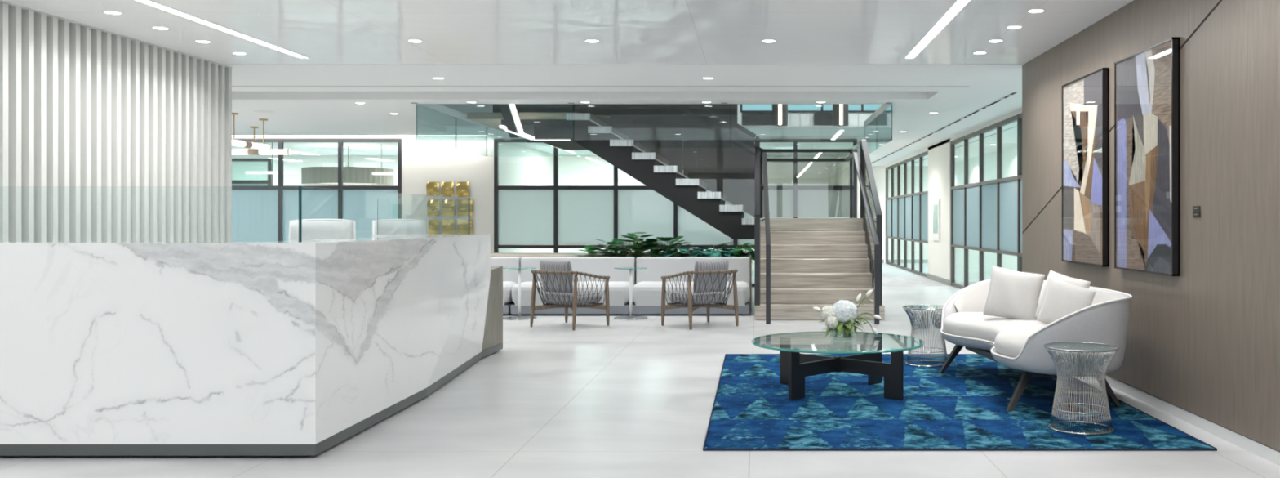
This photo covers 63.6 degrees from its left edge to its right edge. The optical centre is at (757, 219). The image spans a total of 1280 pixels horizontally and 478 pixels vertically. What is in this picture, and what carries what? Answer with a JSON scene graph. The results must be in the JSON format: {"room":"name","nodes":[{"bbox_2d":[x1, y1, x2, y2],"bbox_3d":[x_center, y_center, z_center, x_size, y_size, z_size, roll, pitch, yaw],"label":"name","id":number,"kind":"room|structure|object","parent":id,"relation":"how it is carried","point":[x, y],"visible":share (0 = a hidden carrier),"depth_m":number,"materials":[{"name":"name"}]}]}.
{"room":"lobby","nodes":[
{"label":"lobby","id":0,"kind":"room"},
{"bbox_2d":[0,0,231,241],"bbox_3d":[-5.223,-0.140,2.460,0.254,2.680,14.920,0,0,0],"label":"wall","id":1,"kind":"structure","parent":0,"point":[105,135],"depth_m":8.02,"materials":[{"name":"grey paint"}]},
{"bbox_2d":[231,142,837,271],"bbox_3d":[-6.075,-0.140,20.960,15.850,2.680,5.280,0,0,0],"label":"wall","id":2,"kind":"structure","parent":0,"point":[519,164],"depth_m":23.50,"materials":[{"name":"white paint"}]},
{"bbox_2d":[231,158,272,185],"bbox_3d":[-10.660,-0.010,20.400,1.950,2.420,0.070,0,0,0],"label":"window","id":3,"kind":"structure","parent":2,"relation":"in","point":[269,182],"depth_m":20.37,"materials":[{"name":"grey metal"}]},
{"bbox_2d":[245,154,278,173],"bbox_3d":[-9.481,-1.060,19.600,0.609,0.359,0.060,0,0,0],"label":"tube light","id":4,"kind":"object","parent":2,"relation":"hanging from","point":[272,171],"depth_m":19.58,"materials":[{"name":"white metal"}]},
{"bbox_2d":[283,170,298,173],"bbox_3d":[-8.926,-0.904,19.600,0.281,0.047,0.060,0,0,0],"label":"tube light","id":5,"kind":"object","parent":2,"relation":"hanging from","point":[284,171],"depth_m":19.58,"materials":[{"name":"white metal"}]},
{"bbox_2d":[231,136,866,252],"bbox_3d":[-6.025,-0.140,18.260,15.950,2.680,0.120,0,0,0],"label":"wall","id":6,"kind":"structure","parent":0,"point":[422,162],"depth_m":18.20,"materials":[{"name":"white paint"}]},
{"bbox_2d":[231,138,401,241],"bbox_3d":[-9.563,-0.120,18.230,6.464,2.640,0.070,0,0,0],"label":"window","id":7,"kind":"structure","parent":6,"relation":"in","point":[260,213],"depth_m":18.23,"materials":[{"name":"teal glass"}]},
{"bbox_2d":[426,181,439,195],"bbox_3d":[-5.767,-0.550,18.173,0.219,0.246,0.055,0,0,0],"label":"brass plate","id":8,"kind":"object","parent":6,"relation":"attached to","point":[432,187],"visible":0.98,"depth_m":18.17,"materials":[{"name":"brown metal"}]},
{"bbox_2d":[426,200,439,216],"bbox_3d":[-5.755,-0.206,18.170,0.221,0.288,0.059,0,0,0],"label":"brass plate","id":9,"kind":"object","parent":6,"relation":"attached to","point":[433,206],"visible":1,"depth_m":18.16,"materials":[{"name":"brown metal"}]},
{"bbox_2d":[428,218,439,234],"bbox_3d":[-5.752,0.126,18.170,0.188,0.264,0.060,0,0,0],"label":"brass plate","id":10,"kind":"object","parent":6,"relation":"attached to","point":[433,223],"visible":1,"depth_m":18.16,"materials":[{"name":"brown metal"}]},
{"bbox_2d":[440,181,453,196],"bbox_3d":[-5.507,-0.542,18.171,0.221,0.263,0.058,0,0,0],"label":"brass plate","id":11,"kind":"object","parent":6,"relation":"attached to","point":[447,187],"visible":0.99,"depth_m":18.17,"materials":[{"name":"brown metal"}]},
{"bbox_2d":[441,218,454,234],"bbox_3d":[-5.490,0.126,18.168,0.233,0.264,0.064,0,0,0],"label":"brass plate","id":12,"kind":"object","parent":6,"relation":"attached to","point":[448,224],"visible":1,"depth_m":18.16,"materials":[{"name":"brown metal"}]},
{"bbox_2d":[441,200,454,215],"bbox_3d":[-5.491,-0.206,18.174,0.225,0.287,0.056,0,0,5],"label":"brass plate","id":13,"kind":"object","parent":6,"relation":"attached to","point":[447,206],"visible":1,"depth_m":18.16,"materials":[{"name":"brown metal"}]},
{"bbox_2d":[456,181,469,196],"bbox_3d":[-5.236,-0.535,18.172,0.222,0.275,0.056,0,0,0],"label":"brass plate","id":14,"kind":"object","parent":6,"relation":"attached to","point":[462,187],"visible":0.98,"depth_m":18.17,"materials":[{"name":"brown metal"}]},
{"bbox_2d":[457,200,472,215],"bbox_3d":[-5.196,-0.206,18.172,0.276,0.287,0.059,0,0,4],"label":"brass plate","id":15,"kind":"object","parent":6,"relation":"attached to","point":[462,205],"visible":0.91,"depth_m":18.17,"materials":[{"name":"brown metal"}]},
{"bbox_2d":[457,218,472,234],"bbox_3d":[-5.199,0.126,18.169,0.269,0.264,0.061,0,0,0],"label":"brass plate","id":16,"kind":"object","parent":6,"relation":"attached to","point":[462,224],"visible":0.92,"depth_m":18.17,"materials":[{"name":"brown metal"}]},
{"bbox_2d":[493,138,857,286],"bbox_3d":[-1.457,-0.120,18.230,6.464,2.640,0.070,0,0,0],"label":"window","id":17,"kind":"structure","parent":6,"relation":"in","point":[555,214],"depth_m":18.23,"materials":[{"name":"clear glass"}]},
{"bbox_2d":[3,0,1133,165],"bbox_3d":[-1.000,-1.660,14.500,26.000,0.360,39.000,0,0,0],"label":"ceiling","id":18,"kind":"structure","parent":0,"point":[322,31],"depth_m":9.21,"materials":[{"name":"white paint"}]},
{"bbox_2d":[102,10,123,14],"bbox_3d":[-4.610,-1.480,7.310,0.128,0.005,0.128,0,0,0],"label":"recessed light","id":19,"kind":"object","parent":18,"relation":"in","point":[112,12],"visible":1,"depth_m":7.31,"materials":[{"name":"white"}]},
{"bbox_2d":[103,11,120,13],"bbox_3d":[-4.610,-1.478,7.310,0.104,0.001,0.104,0,0,0],"label":"diffuser","id":20,"kind":"object","parent":19,"relation":"attached to","point":[110,12],"depth_m":7.31,"materials":[{"name":"white plastic"}]},
{"bbox_2d":[151,26,169,29],"bbox_3d":[-4.610,-1.480,7.900,0.128,0.005,0.128,0,0,0],"label":"recessed light","id":21,"kind":"object","parent":18,"relation":"in","point":[153,27],"visible":1,"depth_m":7.90,"materials":[{"name":"white plastic"}]},
{"bbox_2d":[194,40,211,43],"bbox_3d":[-4.610,-1.480,8.500,0.128,0.005,0.128,0,0,0],"label":"recessed light","id":22,"kind":"object","parent":18,"relation":"in","point":[196,41],"visible":1,"depth_m":8.48,"materials":[{"name":"white plastic"}]},
{"bbox_2d":[135,0,309,57],"bbox_3d":[-4.140,-1.478,2.673,0.092,0.005,13.346,0,0,0],"label":"recessed light","id":23,"kind":"object","parent":18,"relation":"in","point":[150,2],"visible":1,"depth_m":7.82,"materials":[{"name":"white plastic"}]},
{"bbox_2d":[231,112,271,150],"bbox_3d":[-7.270,-1.252,14.550,0.120,0.457,1.340,0,0,0],"label":"pendant","id":24,"kind":"object","parent":18,"relation":"hanging from","point":[245,144],"visible":0.79,"depth_m":14.65,"materials":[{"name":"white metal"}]},
{"bbox_2d":[231,126,292,154],"bbox_3d":[-8.020,-1.256,16.300,1.190,0.447,0.120,0,0,0],"label":"pendant","id":25,"kind":"object","parent":18,"relation":"hanging from","point":[234,151],"visible":0.73,"depth_m":16.26,"materials":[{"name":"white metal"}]},
{"bbox_2d":[254,110,274,112],"bbox_3d":[-6.750,-1.475,14.000,0.260,0.010,0.260,0,0,0],"label":"recessed light","id":26,"kind":"object","parent":18,"relation":"attached to","point":[256,111],"visible":1,"depth_m":13.92,"materials":[{"name":"white"}]},
{"bbox_2d":[314,147,337,151],"bbox_3d":[-8.863,-1.470,21.514,0.473,0.010,1.008,0,0,0],"label":"recessed light","id":27,"kind":"object","parent":18,"relation":"in","point":[335,149],"depth_m":21.26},
{"bbox_2d":[301,145,394,185],"bbox_3d":[-8.200,-1.090,20.500,1.717,0.780,1.717,0,0,0],"label":"pendant","id":28,"kind":"object","parent":18,"relation":"hanging from","point":[313,175],"visible":0.86,"depth_m":19.82,"materials":[{"name":"beige"}]},
{"bbox_2d":[343,147,365,151],"bbox_3d":[-8.672,-1.470,21.514,0.457,0.010,1.008,0,0,0],"label":"recessed light","id":29,"kind":"object","parent":18,"relation":"in","point":[345,149],"depth_m":21.75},
{"bbox_2d":[231,135,488,136],"bbox_3d":[-7.125,-1.478,18.020,4.750,0.004,0.100,0,0,0],"label":"washer","id":30,"kind":"object","parent":18,"relation":"attached to","point":[232,135],"visible":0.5,"depth_m":18.07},
{"bbox_2d":[371,143,397,174],"bbox_3d":[-7.350,-1.175,20.000,0.800,0.610,0.060,0,0,0],"label":"tube light","id":31,"kind":"object","parent":18,"relation":"hanging from","point":[381,172],"visible":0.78,"depth_m":19.98,"materials":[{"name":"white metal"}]},
{"bbox_2d":[406,39,422,42],"bbox_3d":[-2.836,-1.480,8.470,0.128,0.005,0.128,0,0,0],"label":"recessed light","id":32,"kind":"object","parent":18,"relation":"in","point":[410,40],"visible":1,"depth_m":8.47,"materials":[{"name":"white plastic"}]},
{"bbox_2d":[584,39,599,42],"bbox_3d":[-1.370,-1.480,8.470,0.128,0.005,0.128,0,0,0],"label":"recessed light","id":33,"kind":"object","parent":18,"relation":"in","point":[588,40],"visible":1,"depth_m":8.48,"materials":[{"name":"white plastic"}]},
{"bbox_2d":[222,63,1024,65],"bbox_3d":[-1.380,-1.482,9.745,7.840,0.016,0.020,0,0,0],"label":"trim","id":34,"kind":"structure","parent":18,"relation":"attached to","point":[222,64],"depth_m":9.74,"materials":[{"name":"white"}]},
{"bbox_2d":[416,103,892,155],"bbox_3d":[-1.320,-1.250,14.795,6.100,0.459,3.410,0,0,0],"label":"glass railing","id":35,"kind":"object","parent":18,"relation":"hanging from","point":[878,132],"visible":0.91,"depth_m":14.49,"materials":[{"name":"teal"}]},
{"bbox_2d":[904,0,970,57],"bbox_3d":[1.390,-1.478,2.673,0.092,0.005,13.346,0,0,0],"label":"recessed light","id":36,"kind":"object","parent":18,"relation":"in","point":[958,5],"visible":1,"depth_m":7.82,"materials":[{"name":"white plastic"}]},
{"bbox_2d":[871,92,1017,163],"bbox_3d":[3.000,-1.478,19.450,0.040,0.008,15.100,0,0,0],"label":"ceiling vent","id":37,"kind":"object","parent":18,"relation":"in","point":[1013,93],"visible":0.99,"depth_m":15.23,"materials":[{"name":"black"}]},
{"bbox_2d":[987,39,1004,42],"bbox_3d":[1.975,-1.480,8.470,0.128,0.005,0.128,0,0,0],"label":"recessed light","id":38,"kind":"object","parent":18,"relation":"in","point":[994,40],"visible":1,"depth_m":8.48,"materials":[{"name":"white plastic"}]},
{"bbox_2d":[1005,25,1022,28],"bbox_3d":[1.975,-1.480,7.860,0.128,0.005,0.128,0,0,0],"label":"recessed light","id":39,"kind":"object","parent":18,"relation":"in","point":[1011,26],"visible":1,"depth_m":7.86,"materials":[{"name":"white"}]},
{"bbox_2d":[1026,8,1044,13],"bbox_3d":[1.975,-1.480,7.250,0.128,0.005,0.128,0,0,0],"label":"recessed light","id":40,"kind":"object","parent":18,"relation":"in","point":[1033,11],"visible":1,"depth_m":7.25,"materials":[{"name":"white plastic"}]},
{"bbox_2d":[439,103,741,124],"bbox_3d":[-1.000,-3.275,15.950,12.000,3.450,12.100,0,0,0],"label":"wall","id":41,"kind":"structure","parent":0,"point":[463,108],"depth_m":21.90,"materials":[{"name":"white paint"}]},
{"bbox_2d":[231,85,968,86],"bbox_3d":[-5.825,-1.480,11.346,16.350,0.005,0.012,0,0,0],"label":"trim","id":42,"kind":"structure","parent":41,"relation":"attached to","point":[232,86],"depth_m":11.34,"materials":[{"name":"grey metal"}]},
{"bbox_2d":[741,112,873,125],"bbox_3d":[2.390,-1.755,19.043,5.380,0.490,0.115,0,0,0],"label":"boards","id":43,"kind":"object","parent":41,"relation":"attached to","point":[793,118],"visible":0.2,"depth_m":18.98,"materials":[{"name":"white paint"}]},
{"bbox_2d":[740,103,883,124],"bbox_3d":[2.340,-2.575,18.990,5.320,1.650,0.120,0,0,0],"label":"window","id":44,"kind":"structure","parent":41,"relation":"in","point":[752,113],"depth_m":18.97,"materials":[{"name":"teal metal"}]},
{"bbox_2d":[493,103,737,122],"bbox_3d":[-2.345,-3.255,16.900,4.030,3.490,0.100,0,0,0],"label":"wall","id":45,"kind":"structure","parent":0,"point":[729,110],"depth_m":16.85,"materials":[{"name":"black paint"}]},
{"bbox_2d":[0,262,1279,477],"bbox_3d":[-1.000,1.250,14.500,26.000,0.100,39.000,0,0,0],"label":"floor","id":46,"kind":"structure","parent":0,"point":[622,398],"depth_m":5.70,"materials":[{"name":"white tile"}]},
{"bbox_2d":[0,234,502,456],"bbox_3d":[-3.599,0.658,7.251,3.046,1.083,4.434,0,0,0],"label":"reception desk","id":47,"kind":"object","parent":46,"relation":"on","point":[300,348],"visible":1,"depth_m":5.13,"materials":[{"name":"stone"}]},
{"bbox_2d":[0,186,470,242],"bbox_3d":[-3.670,-0.027,6.641,2.841,0.286,2.782,0,0,0],"label":"screen","id":48,"kind":"object","parent":47,"relation":"on","point":[300,187],"visible":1,"depth_m":5.25,"materials":[{"name":"glass"}]},
{"bbox_2d":[0,234,483,243],"bbox_3d":[-3.606,0.133,6.641,2.969,0.030,3.017,0,0,0],"label":"countertop","id":49,"kind":"structure","parent":47,"relation":"on","point":[314,241],"depth_m":5.76,"materials":[{"name":"stone"}]},
{"bbox_2d":[288,218,355,240],"bbox_3d":[-3.388,0.595,7.755,0.645,1.207,0.651,0,0,-6],"label":"chair","id":50,"kind":"object","parent":46,"relation":"on","point":[312,228],"visible":0.1,"depth_m":8.03,"materials":[{"name":"white fabric"}]},
{"bbox_2d":[372,218,426,234],"bbox_3d":[-2.989,0.595,8.898,0.651,1.207,0.645,0,0,42],"label":"chair","id":51,"kind":"object","parent":46,"relation":"on","point":[385,226],"visible":0.11,"depth_m":9.11,"materials":[{"name":"white fabric"}]},
{"bbox_2d":[490,257,520,315],"bbox_3d":[-3.850,0.845,13.095,1.500,0.710,0.690,0,0,0],"label":"seat","id":52,"kind":"object","parent":46,"relation":"on","point":[510,277],"visible":0.19,"depth_m":13.30,"materials":[{"name":"grey fabric"}]},
{"bbox_2d":[502,266,536,319],"bbox_3d":[-2.885,0.891,12.400,0.410,0.617,0.410,0,0,0],"label":"pedestal table","id":53,"kind":"object","parent":46,"relation":"on","point":[519,317],"visible":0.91,"depth_m":12.38,"materials":[{"name":"silver metal"}]},
{"bbox_2d":[529,260,609,329],"bbox_3d":[-2.130,0.828,11.479,0.707,0.746,0.683,0,0,32],"label":"armchair","id":54,"kind":"object","parent":46,"relation":"on","point":[556,277],"visible":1,"depth_m":11.32,"materials":[{"name":"brown wood"}]},
{"bbox_2d":[539,260,573,293],"bbox_3d":[-2.224,0.629,11.328,0.484,0.382,0.157,0,0,32],"label":"cushion","id":55,"kind":"object","parent":54,"relation":"on","point":[564,283],"depth_m":11.25,"materials":[{"name":"grey fabric"}]},
{"bbox_2d":[543,291,600,304],"bbox_3d":[-2.086,0.884,11.548,0.470,0.108,0.490,0,0,32],"label":"seat cushion","id":56,"kind":"object","parent":54,"relation":"on","point":[590,300],"depth_m":11.40,"materials":[{"name":"grey fabric"}]},
{"bbox_2d":[510,257,635,315],"bbox_3d":[-2.342,0.845,13.095,1.485,0.710,0.690,0,0,0],"label":"seat","id":57,"kind":"object","parent":46,"relation":"on","point":[619,280],"visible":0.7,"depth_m":12.82,"materials":[{"name":"grey fabric"}]},
{"bbox_2d":[490,252,751,310],"bbox_3d":[-2.390,0.835,14.010,4.620,0.730,1.060,0,0,0],"label":"planter box","id":58,"kind":"object","parent":46,"relation":"on","point":[521,255],"visible":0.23,"depth_m":13.71,"materials":[{"name":"beige stone"}]},
{"bbox_2d":[568,244,610,257],"bbox_3d":[-2.231,0.465,13.666,0.707,0.240,0.646,0,0,0],"label":"philodendron","id":59,"kind":"object","parent":58,"relation":"on","point":[593,250],"visible":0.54,"depth_m":13.67,"materials":[{"name":"green plant"}]},
{"bbox_2d":[586,238,632,257],"bbox_3d":[-1.981,0.421,13.815,0.676,0.324,0.697,0,0,-40],"label":"philodendron","id":60,"kind":"object","parent":58,"relation":"on","point":[607,242],"visible":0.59,"depth_m":13.74,"materials":[{"name":"green plant"}]},
{"bbox_2d":[598,235,648,257],"bbox_3d":[-1.782,0.401,13.704,0.774,0.363,0.622,0,0,0],"label":"philodendron","id":61,"kind":"object","parent":58,"relation":"on","point":[609,246],"visible":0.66,"depth_m":13.69,"materials":[{"name":"green plant"}]},
{"bbox_2d":[612,231,664,257],"bbox_3d":[-1.593,0.373,13.620,0.769,0.418,0.724,0,0,0],"label":"philodendron","id":62,"kind":"object","parent":58,"relation":"on","point":[630,235],"visible":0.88,"depth_m":13.56,"materials":[{"name":"green plant"}]},
{"bbox_2d":[626,237,679,257],"bbox_3d":[-1.355,0.412,13.658,0.755,0.341,0.684,0,0,-40],"label":"philodendron","id":63,"kind":"object","parent":58,"relation":"on","point":[655,241],"visible":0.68,"depth_m":13.58,"materials":[{"name":"green plant"}]},
{"bbox_2d":[645,235,697,257],"bbox_3d":[-1.181,0.401,13.683,0.735,0.363,0.687,0,0,32],"label":"philodendron","id":64,"kind":"object","parent":58,"relation":"on","point":[676,242],"visible":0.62,"depth_m":13.66,"materials":[{"name":"green plant"}]},
{"bbox_2d":[657,244,704,257],"bbox_3d":[-1.025,0.479,13.637,0.701,0.305,0.670,0,0,0],"label":"plant","id":65,"kind":"object","parent":58,"relation":"in","point":[684,251],"visible":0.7,"depth_m":13.56,"materials":[{"name":"green plant"}]},
{"bbox_2d":[675,246,715,257],"bbox_3d":[-0.803,0.495,13.631,0.715,0.257,0.582,0,0,0],"label":"plant","id":66,"kind":"object","parent":58,"relation":"in","point":[700,251],"visible":0.45,"depth_m":13.48,"materials":[{"name":"green plant"}]},
{"bbox_2d":[688,244,734,261],"bbox_3d":[-0.612,0.476,13.607,0.706,0.294,0.645,0,0,0],"label":"plant","id":67,"kind":"object","parent":58,"relation":"in","point":[711,252],"visible":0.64,"depth_m":13.50,"materials":[{"name":"green plant"}]},
{"bbox_2d":[708,248,751,261],"bbox_3d":[-0.382,0.496,13.620,0.640,0.230,0.672,0,0,-26],"label":"plant","id":68,"kind":"object","parent":58,"relation":"in","point":[728,251],"visible":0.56,"depth_m":13.54,"materials":[{"name":"green plant"}]},
{"bbox_2d":[720,242,754,259],"bbox_3d":[-0.262,0.459,13.662,0.737,0.306,0.576,0,0,0],"label":"plant","id":69,"kind":"object","parent":58,"relation":"in","point":[752,253],"visible":0.6,"depth_m":13.61,"materials":[{"name":"green plant"}]},
{"bbox_2d":[613,266,647,319],"bbox_3d":[-1.535,0.891,12.400,0.410,0.617,0.410,0,0,0],"label":"pedestal table","id":70,"kind":"object","parent":46,"relation":"on","point":[630,317],"visible":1,"depth_m":12.38,"materials":[{"name":"silver metal"}]},
{"bbox_2d":[466,103,884,324],"bbox_3d":[-1.190,-0.851,13.825,5.421,4.102,4.191,0,0,0],"label":"staircase","id":71,"kind":"structure","parent":46,"relation":"on","point":[802,264],"depth_m":13.75,"materials":[{"name":"wood"}]},
{"bbox_2d":[631,257,750,315],"bbox_3d":[-0.838,0.845,13.095,1.485,0.710,0.690,0,0,0],"label":"seat","id":72,"kind":"object","parent":46,"relation":"on","point":[647,289],"visible":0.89,"depth_m":12.82,"materials":[{"name":"grey fabric"}]},
{"bbox_2d":[660,259,738,329],"bbox_3d":[-0.627,0.828,11.521,0.707,0.746,0.683,0,0,-38],"label":"armchair","id":73,"kind":"object","parent":46,"relation":"on","point":[708,276],"visible":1,"depth_m":11.37,"materials":[{"name":"brown wood"}]},
{"bbox_2d":[670,291,725,304],"bbox_3d":[-0.677,0.884,11.586,0.470,0.108,0.490,0,0,-38],"label":"seat cushion","id":74,"kind":"object","parent":73,"relation":"on","point":[676,300],"depth_m":11.44,"materials":[{"name":"grey fabric"}]},
{"bbox_2d":[693,259,728,292],"bbox_3d":[-0.518,0.629,11.380,0.484,0.382,0.157,0,0,-38],"label":"cushion","id":75,"kind":"object","parent":73,"relation":"on","point":[701,283],"depth_m":11.30,"materials":[{"name":"grey fabric"}]},
{"bbox_2d":[702,353,1217,450],"bbox_3d":[1.052,1.194,7.180,2.671,0.012,3.744,0,0,0],"label":"area rug","id":76,"kind":"object","parent":46,"relation":"on","point":[962,407],"visible":0.75,"depth_m":6.18,"materials":[{"name":"blue carpet"}]},
{"bbox_2d":[751,331,924,400],"bbox_3d":[0.553,1.012,7.070,1.186,0.352,1.186,0,0,0],"label":"coffee table","id":77,"kind":"object","parent":76,"relation":"on","point":[794,366],"visible":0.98,"depth_m":6.90,"materials":[{"name":"clear glass"}]},
{"bbox_2d":[831,321,855,340],"bbox_3d":[0.598,0.775,7.140,0.170,0.118,0.170,0,0,22],"label":"glass vase","id":78,"kind":"object","parent":77,"relation":"on","point":[840,338],"visible":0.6,"depth_m":7.13,"materials":[{"name":"glass"}]},
{"bbox_2d":[820,305,838,333],"bbox_3d":[0.503,0.700,7.090,0.136,0.211,0.110,0,0,0],"label":"chrysanthemum","id":79,"kind":"object","parent":78,"relation":"in","point":[828,311],"visible":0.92,"depth_m":7.05,"materials":[{"name":"white plant"}]},
{"bbox_2d":[824,315,839,333],"bbox_3d":[0.517,0.732,7.074,0.107,0.148,0.137,0,0,0],"label":"chrysanthemum","id":80,"kind":"object","parent":78,"relation":"in","point":[831,321],"visible":1,"depth_m":7.02,"materials":[{"name":"white plant"}]},
{"bbox_2d":[819,315,864,337],"bbox_3d":[0.589,0.737,7.135,0.344,0.160,0.355,0,0,0],"label":"greenery","id":81,"kind":"object","parent":78,"relation":"in","point":[841,327],"visible":0.77,"depth_m":7.04,"materials":[{"name":"green plant"}]},
{"bbox_2d":[831,299,857,323],"bbox_3d":[0.603,0.681,7.120,0.194,0.248,0.196,0,0,0],"label":"hydrangea","id":82,"kind":"object","parent":78,"relation":"in","point":[844,309],"visible":0.89,"depth_m":7.05,"materials":[{"name":"white plant"}]},
{"bbox_2d":[857,289,874,307],"bbox_3d":[0.694,0.638,7.139,0.244,0.295,0.078,0,0,0],"label":"tulip spray","id":83,"kind":"object","parent":78,"relation":"on","point":[868,292],"visible":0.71,"depth_m":7.15,"materials":[{"name":"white plant"}]},
{"bbox_2d":[856,316,877,334],"bbox_3d":[0.716,0.740,7.093,0.240,0.117,0.116,0,0,0],"label":"tulip spray","id":84,"kind":"object","parent":78,"relation":"in","point":[873,329],"visible":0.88,"depth_m":7.10,"materials":[{"name":"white plant"}]},
{"bbox_2d":[854,311,881,319],"bbox_3d":[0.736,0.715,7.113,0.264,0.143,0.083,0,0,0],"label":"tulip spray","id":85,"kind":"object","parent":78,"relation":"on","point":[876,316],"visible":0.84,"depth_m":7.13,"materials":[{"name":"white plant"}]},
{"bbox_2d":[902,304,947,366],"bbox_3d":[1.400,0.953,8.420,0.412,0.470,0.412,0,0,-23],"label":"wire side table","id":86,"kind":"object","parent":76,"relation":"on","point":[917,328],"visible":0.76,"depth_m":8.33,"materials":[{"name":"silver metal"}]},
{"bbox_2d":[938,279,1132,411],"bbox_3d":[1.915,0.830,7.204,0.899,0.715,2.242,0,0,-5],"label":"curved sofa","id":87,"kind":"object","parent":76,"relation":"on","point":[1017,344],"visible":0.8,"depth_m":6.41,"materials":[{"name":"white"}]},
{"bbox_2d":[943,311,1048,357],"bbox_3d":[1.867,0.802,7.200,0.757,0.170,2.011,0,0,-5],"label":"seat cushion","id":88,"kind":"object","parent":87,"relation":"on","point":[1007,337],"depth_m":7.20,"materials":[{"name":"white fabric"}]},
{"bbox_2d":[982,266,1044,319],"bbox_3d":[1.861,0.545,7.421,0.418,0.409,0.180,0,0,26],"label":"throw pillow","id":89,"kind":"object","parent":87,"relation":"on","point":[1012,294],"visible":0.98,"depth_m":7.37,"materials":[{"name":"white fabric"}]},
{"bbox_2d":[1035,270,1090,316],"bbox_3d":[2.080,0.545,6.980,0.159,0.381,0.407,0,0,-32],"label":"throw pillow","id":90,"kind":"object","parent":87,"relation":"on","point":[1077,282],"visible":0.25,"depth_m":7.03,"materials":[{"name":"white fabric"}]},
{"bbox_2d":[1036,276,1096,324],"bbox_3d":[2.041,0.570,6.761,0.393,0.370,0.150,0,0,44],"label":"throw pillow","id":91,"kind":"object","parent":87,"relation":"on","point":[1062,298],"visible":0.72,"depth_m":6.73,"materials":[{"name":"white fabric"}]},
{"bbox_2d":[1043,341,1119,435],"bbox_3d":[1.838,0.953,5.810,0.412,0.470,0.412,0,0,-23],"label":"wire side table","id":92,"kind":"object","parent":76,"relation":"on","point":[1068,346],"visible":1,"depth_m":5.72,"materials":[{"name":"silver metal"}]},
{"bbox_2d":[837,142,853,185],"bbox_3d":[1.900,-0.140,23.310,0.100,2.680,9.980,0,0,0],"label":"wall","id":93,"kind":"structure","parent":0,"point":[843,167],"depth_m":21.93,"materials":[{"name":"white paint"}]},
{"bbox_2d":[871,165,928,262],"bbox_3d":[6.900,-0.140,28.350,10.200,2.680,0.100,0,0,0],"label":"wall","id":94,"kind":"structure","parent":0,"point":[879,171],"depth_m":28.30,"materials":[{"name":"white paint"}]},
{"bbox_2d":[884,107,1022,285],"bbox_3d":[3.600,-0.140,21.900,0.200,2.680,24.200,0,0,0],"label":"wall","id":95,"kind":"structure","parent":0,"point":[940,153],"depth_m":19.25,"materials":[{"name":"white paint"}]},
{"bbox_2d":[885,151,928,277],"bbox_3d":[3.550,-0.110,24.510,0.070,2.620,7.070,0,0,0],"label":"window","id":96,"kind":"structure","parent":95,"relation":"in","point":[906,212],"depth_m":24.50,"materials":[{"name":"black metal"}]},
{"bbox_2d":[882,259,950,285],"bbox_3d":[2.725,1.150,23.450,1.550,0.100,9.700,0,0,0],"label":"baseboard","id":97,"kind":"structure","parent":95,"relation":"attached to","point":[940,279],"depth_m":19.60,"materials":[{"name":"grey stone"}]},
{"bbox_2d":[932,198,940,239],"bbox_3d":[3.483,0.000,19.930,0.034,0.800,0.740,0,0,0],"label":"picture","id":98,"kind":"object","parent":95,"relation":"attached to","point":[935,202],"visible":1,"depth_m":19.78,"materials":[{"name":"white plastic"}]},
{"bbox_2d":[951,112,1022,288],"bbox_3d":[3.550,-0.110,14.405,0.070,2.620,8.380,0,0,0],"label":"window","id":99,"kind":"structure","parent":95,"relation":"in","point":[986,215],"depth_m":15.88,"materials":[{"name":"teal glass"}]},
{"bbox_2d":[960,142,1017,281],"bbox_3d":[6.350,-0.140,19.050,5.500,2.680,18.500,0,0,0],"label":"wall","id":100,"kind":"structure","parent":0,"point":[1009,149],"depth_m":19.80,"materials":[{"name":"white paint"}]},
{"bbox_2d":[1022,0,1279,451],"bbox_3d":[2.670,-0.176,2.405,0.260,2.607,14.810,0,0,0],"label":"wall","id":101,"kind":"structure","parent":0,"point":[1203,340],"depth_m":5.79,"materials":[{"name":"beige wood"}]},
{"bbox_2d":[1062,67,1109,266],"bbox_3d":[2.518,-0.379,7.883,0.045,1.437,0.994,0,0,0],"label":"framed artwork","id":102,"kind":"object","parent":101,"relation":"attached to","point":[1085,99],"visible":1,"depth_m":7.77,"materials":[{"name":"black"}]},
{"bbox_2d":[1114,36,1179,275],"bbox_3d":[2.518,-0.379,6.647,0.045,1.437,1.000,0,0,0],"label":"framed artwork","id":103,"kind":"object","parent":101,"relation":"attached to","point":[1147,81],"visible":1,"depth_m":6.53,"materials":[{"name":"black"}]},
{"bbox_2d":[1192,205,1199,217],"bbox_3d":[2.535,-0.047,5.905,0.010,0.064,0.086,0,0,0],"label":"switch plate","id":104,"kind":"object","parent":101,"relation":"attached to","point":[1195,214],"visible":1,"depth_m":5.90,"materials":[{"name":"grey"}]},
{"bbox_3d":[-1.000,-5.050,15.950,12.000,0.100,12.100,0,0,0],"label":"ceiling","id":105,"kind":"structure","parent":0,"visible":0},
{"bbox_2d":[772,103,787,125],"bbox_3d":[0.330,-3.180,14.992,0.230,3.600,0.245,0,0,0],"label":"pendant light","id":106,"kind":"object","parent":105,"relation":"hanging from","point":[780,111],"visible":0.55,"depth_m":14.90,"materials":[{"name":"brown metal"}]},
{"bbox_2d":[832,103,848,125],"bbox_3d":[1.220,-3.180,14.992,0.230,3.600,0.245,0,0,0],"label":"pendant light","id":107,"kind":"object","parent":105,"relation":"hanging from","point":[840,111],"visible":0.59,"depth_m":14.90,"materials":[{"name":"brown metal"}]},
{"bbox_3d":[2.675,-0.140,2.395,0.230,2.680,14.790,0,0,0],"label":"wall","id":108,"kind":"structure","parent":0,"visible":0},
{"bbox_2d":[1093,374,1279,466],"bbox_3d":[2.552,1.167,2.400,0.016,0.067,14.800,0,0,0],"label":"baseboard","id":109,"kind":"structure","parent":108,"relation":"attached to","point":[1252,446],"depth_m":5.85,"materials":[{"name":"grey"}]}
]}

